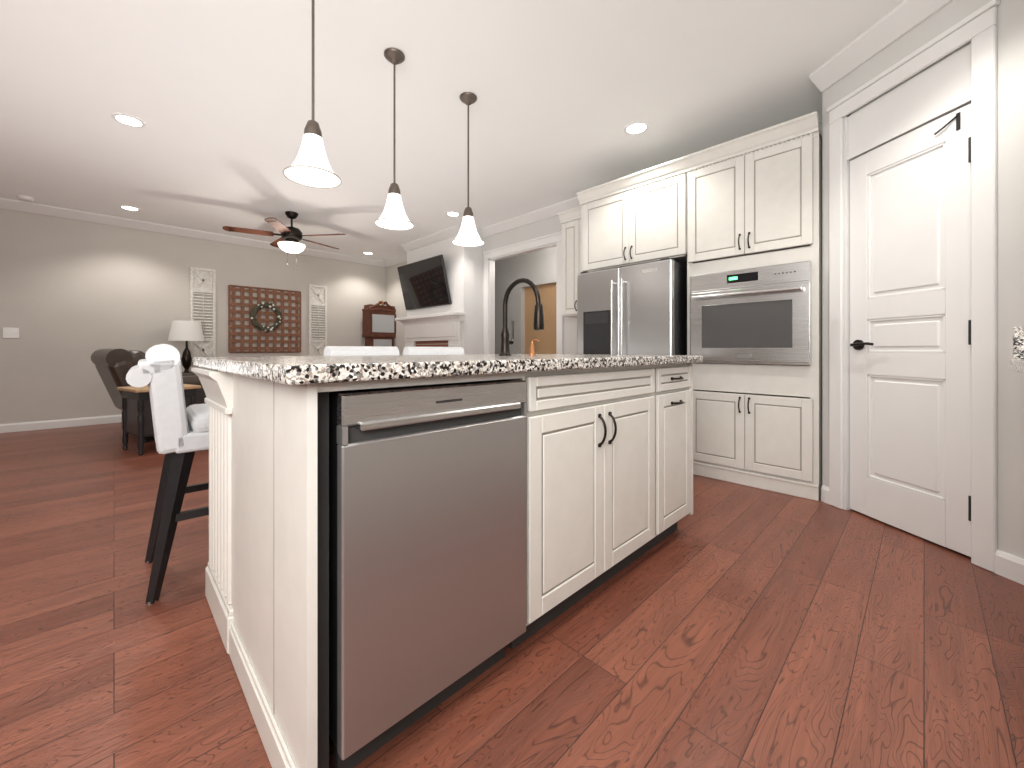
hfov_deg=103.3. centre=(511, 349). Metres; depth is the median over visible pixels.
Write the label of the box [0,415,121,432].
baseboard
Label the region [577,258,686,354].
refrigerator
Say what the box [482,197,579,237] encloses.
crown molding
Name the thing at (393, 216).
pendant light
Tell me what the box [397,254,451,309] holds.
tv
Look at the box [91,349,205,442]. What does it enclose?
recliner
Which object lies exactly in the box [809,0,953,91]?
crown molding
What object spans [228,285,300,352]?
artwork
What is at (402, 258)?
crown molding
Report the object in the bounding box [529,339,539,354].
soap pump
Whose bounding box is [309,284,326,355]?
artwork
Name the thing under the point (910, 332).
pantry door
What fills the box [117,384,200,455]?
side table
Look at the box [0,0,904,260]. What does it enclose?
ceiling
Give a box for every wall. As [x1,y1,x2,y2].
[0,208,385,423]
[386,122,821,354]
[822,0,1023,558]
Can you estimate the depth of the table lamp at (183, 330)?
5.53 m
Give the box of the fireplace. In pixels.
[395,225,482,353]
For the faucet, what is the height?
0.356 m
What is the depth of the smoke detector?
4.58 m
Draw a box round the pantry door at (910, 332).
[850,103,970,556]
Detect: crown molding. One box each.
[0,198,383,266]
[384,253,406,266]
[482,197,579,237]
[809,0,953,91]
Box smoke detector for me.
[16,195,33,201]
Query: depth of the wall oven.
2.79 m
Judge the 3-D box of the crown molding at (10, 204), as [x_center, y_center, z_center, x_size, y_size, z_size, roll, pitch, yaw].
[-5.625,-1.690,4.904,8.850,0.100,0.100,0,0,-44]
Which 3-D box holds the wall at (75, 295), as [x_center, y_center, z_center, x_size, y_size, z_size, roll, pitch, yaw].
[-5.702,-0.390,4.982,9.050,2.700,0.120,0,0,-45]
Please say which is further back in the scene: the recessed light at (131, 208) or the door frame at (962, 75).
the recessed light at (131, 208)
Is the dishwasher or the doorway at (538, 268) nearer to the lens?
the dishwasher
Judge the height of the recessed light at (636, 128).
0.008 m
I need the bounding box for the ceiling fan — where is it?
[222,211,345,265]
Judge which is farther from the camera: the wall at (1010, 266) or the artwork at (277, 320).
the artwork at (277, 320)
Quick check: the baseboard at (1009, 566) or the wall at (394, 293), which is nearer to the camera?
the baseboard at (1009, 566)
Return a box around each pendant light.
[282,0,341,188]
[374,48,413,230]
[452,92,484,246]
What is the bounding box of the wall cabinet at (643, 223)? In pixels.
[577,171,684,274]
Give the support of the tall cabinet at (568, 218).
on the floor
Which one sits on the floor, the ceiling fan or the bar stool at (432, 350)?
the bar stool at (432, 350)
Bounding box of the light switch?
[3,328,18,337]
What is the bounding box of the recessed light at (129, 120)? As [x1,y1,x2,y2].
[111,113,145,127]
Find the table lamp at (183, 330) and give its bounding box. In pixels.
[168,320,204,372]
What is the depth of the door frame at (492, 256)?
5.43 m
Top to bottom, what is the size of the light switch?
0.120 m
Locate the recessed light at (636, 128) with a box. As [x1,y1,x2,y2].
[624,121,648,134]
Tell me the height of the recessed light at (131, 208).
0.008 m
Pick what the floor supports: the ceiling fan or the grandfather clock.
the grandfather clock
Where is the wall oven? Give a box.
[690,261,810,364]
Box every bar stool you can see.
[126,344,208,604]
[324,346,398,355]
[403,347,464,354]
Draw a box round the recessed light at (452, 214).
[446,211,459,216]
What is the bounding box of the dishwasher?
[329,379,526,767]
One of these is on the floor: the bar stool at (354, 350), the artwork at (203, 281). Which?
the bar stool at (354, 350)
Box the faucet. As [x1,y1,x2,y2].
[499,278,543,355]
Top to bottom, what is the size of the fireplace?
2.700 m
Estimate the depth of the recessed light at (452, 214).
5.18 m
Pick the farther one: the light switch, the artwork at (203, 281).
the artwork at (203, 281)
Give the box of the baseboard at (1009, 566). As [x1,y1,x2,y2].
[995,550,1023,584]
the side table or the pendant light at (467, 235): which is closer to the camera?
the pendant light at (467, 235)
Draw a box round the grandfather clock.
[362,300,395,346]
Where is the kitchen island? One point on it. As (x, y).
(609, 466)
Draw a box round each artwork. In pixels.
[190,267,215,361]
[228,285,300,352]
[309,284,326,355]
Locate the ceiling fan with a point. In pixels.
(290, 238)
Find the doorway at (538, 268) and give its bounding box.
[495,247,555,353]
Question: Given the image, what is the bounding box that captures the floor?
[0,422,1023,767]
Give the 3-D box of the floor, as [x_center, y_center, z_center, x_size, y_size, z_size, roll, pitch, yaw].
[-1.813,0.985,2.915,11.700,0.050,8.700,0,0,-45]
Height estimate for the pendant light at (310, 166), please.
1.001 m
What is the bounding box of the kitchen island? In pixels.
[191,358,702,767]
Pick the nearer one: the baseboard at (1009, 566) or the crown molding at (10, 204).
the baseboard at (1009, 566)
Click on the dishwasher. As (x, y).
(427, 548)
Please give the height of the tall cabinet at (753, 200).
2.350 m
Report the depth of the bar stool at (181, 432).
1.57 m
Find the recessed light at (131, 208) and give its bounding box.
[119,205,139,210]
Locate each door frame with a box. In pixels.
[483,231,562,353]
[827,0,999,572]
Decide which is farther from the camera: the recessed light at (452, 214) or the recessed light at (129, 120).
the recessed light at (452, 214)
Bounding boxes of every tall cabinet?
[557,191,592,317]
[685,127,821,500]
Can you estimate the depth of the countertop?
1.25 m

